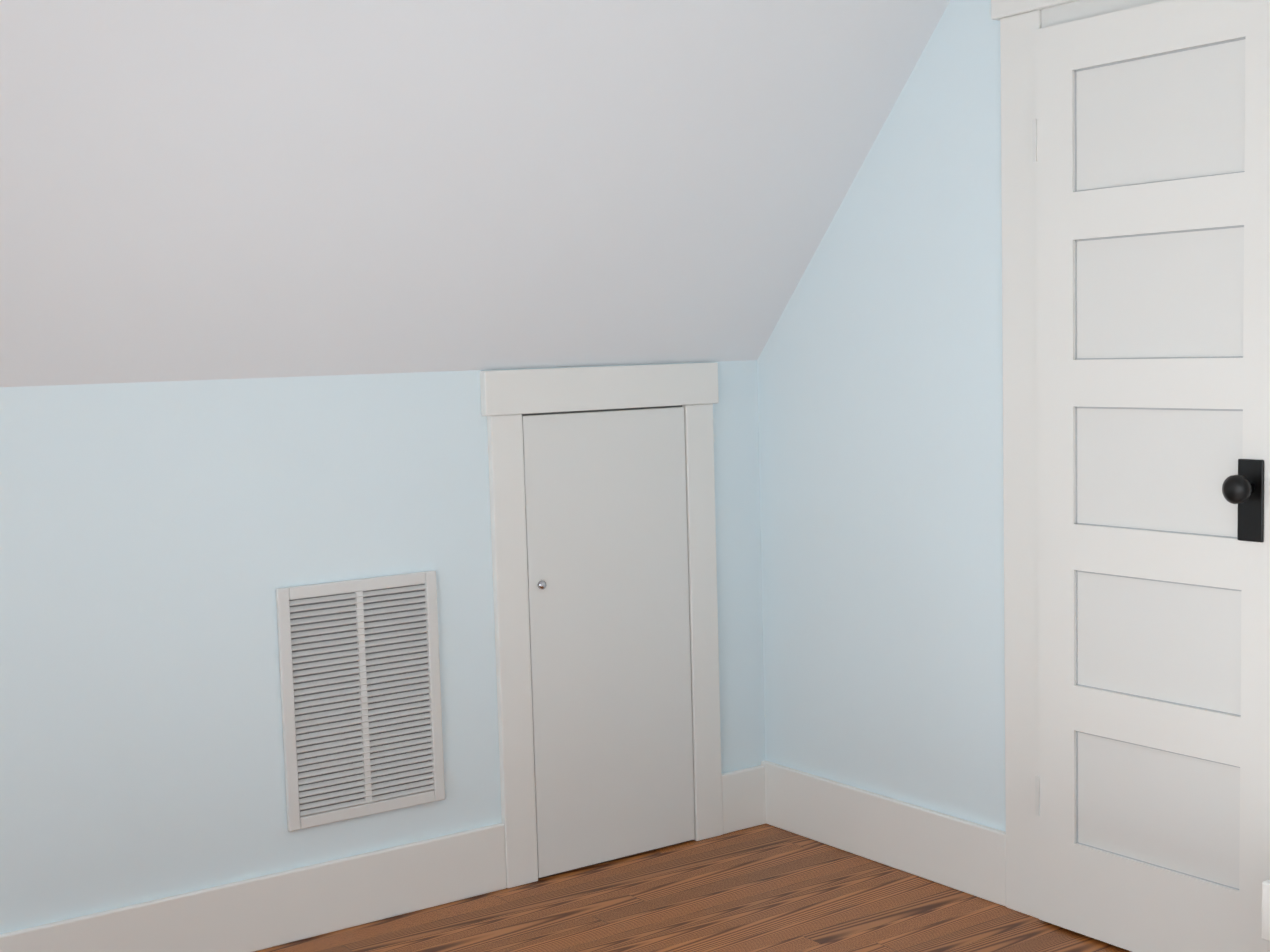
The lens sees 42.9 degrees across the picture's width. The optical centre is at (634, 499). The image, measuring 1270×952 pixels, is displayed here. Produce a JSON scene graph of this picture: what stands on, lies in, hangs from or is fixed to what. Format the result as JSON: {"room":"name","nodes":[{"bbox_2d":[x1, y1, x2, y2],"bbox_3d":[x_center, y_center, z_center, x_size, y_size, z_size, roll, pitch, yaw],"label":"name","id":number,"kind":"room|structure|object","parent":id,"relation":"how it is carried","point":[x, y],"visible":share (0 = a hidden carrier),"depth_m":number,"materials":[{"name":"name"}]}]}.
{"room":"attic room","nodes":[
{"label":"attic room","id":0,"kind":"room"},
{"bbox_2d":[0,360,765,933],"bbox_3d":[1.610,0.132,5.404,13.440,1.280,0.120,-5,7,-35],"label":"wall","id":1,"kind":"structure","parent":0,"point":[160,542],"depth_m":3.54,"materials":[{"name":"blue paint"}]},
{"bbox_2d":[0,823,506,951],"bbox_3d":[-2.019,1.040,2.806,4.160,0.165,0.018,-5,7,-35],"label":"baseboard","id":2,"kind":"structure","parent":1,"relation":"attached to","point":[318,899],"depth_m":3.67,"materials":[{"name":"white wood"}]},
{"bbox_2d":[276,571,444,831],"bbox_3d":[-0.630,0.460,3.752,0.400,0.555,0.014,-5,7,-35],"label":"air vent","id":3,"kind":"object","parent":1,"relation":"in","point":[359,667],"visible":1,"depth_m":3.74,"materials":[{"name":"grey metal"}]},
{"bbox_2d":[480,362,722,887],"bbox_3d":[-0.059,0.300,4.139,0.710,1.278,0.026,-5,7,-35],"label":"door frame","id":4,"kind":"structure","parent":1,"relation":"attached to","point":[509,398],"depth_m":4.02,"materials":[{"name":"white wood"}]},
{"bbox_2d":[522,405,694,878],"bbox_3d":[-0.058,0.354,4.145,0.502,1.169,0.024,-5,7,-35],"label":"door","id":5,"kind":"structure","parent":1,"relation":"in","point":[607,544],"depth_m":4.13,"materials":[{"name":"grey wood"}]},
{"bbox_2d":[0,0,949,386],"bbox_3d":[1.884,-1.099,4.849,13.440,1.259,1.130,-5,7,-35],"label":"ceiling","id":6,"kind":"structure","parent":0,"point":[234,188],"depth_m":3.38,"materials":[{"name":"white paint"}]},
{"bbox_2d":[255,824,1130,951],"bbox_3d":[-0.598,1.260,1.471,5.150,0.100,4.100,-5,7,-35],"label":"floor","id":7,"kind":"structure","parent":0,"point":[765,888],"depth_m":3.79,"materials":[{"name":"brown wood"}]},
{"bbox_2d":[1261,879,1269,941],"bbox_3d":[1.541,0.037,2.467,0.286,2.025,1.111,-5,7,-35],"label":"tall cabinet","id":8,"kind":"object","parent":7,"relation":"on","point":[1265,935],"visible":1,"depth_m":2.90,"materials":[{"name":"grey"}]},
{"bbox_2d":[757,0,1005,831],"bbox_3d":[1.526,-0.219,2.872,0.190,2.460,3.860,-5,7,-35],"label":"wall","id":9,"kind":"structure","parent":0,"point":[880,386],"depth_m":3.96,"materials":[{"name":"blue paint"}]},
{"bbox_2d":[752,760,1005,906],"bbox_3d":[0.613,0.836,4.129,0.018,0.175,0.887,-5,7,-35],"label":"baseboard","id":10,"kind":"structure","parent":9,"relation":"attached to","point":[969,857],"depth_m":4.09,"materials":[{"name":"white wood"}]},
{"bbox_2d":[991,0,1163,918],"bbox_3d":[1.081,-0.114,3.328,0.028,2.190,0.882,-5,7,-35],"label":"door frame","id":11,"kind":"structure","parent":9,"relation":"attached to","point":[1021,21],"depth_m":3.62,"materials":[{"name":"white wood"}]},
{"bbox_2d":[1032,0,1269,951],"bbox_3d":[1.054,-0.010,3.316,0.099,1.986,0.624,-5,7,-35],"label":"closet door","id":12,"kind":"structure","parent":9,"relation":"in","point":[1151,140],"depth_m":3.33,"materials":[{"name":"grey wood"}]}
]}

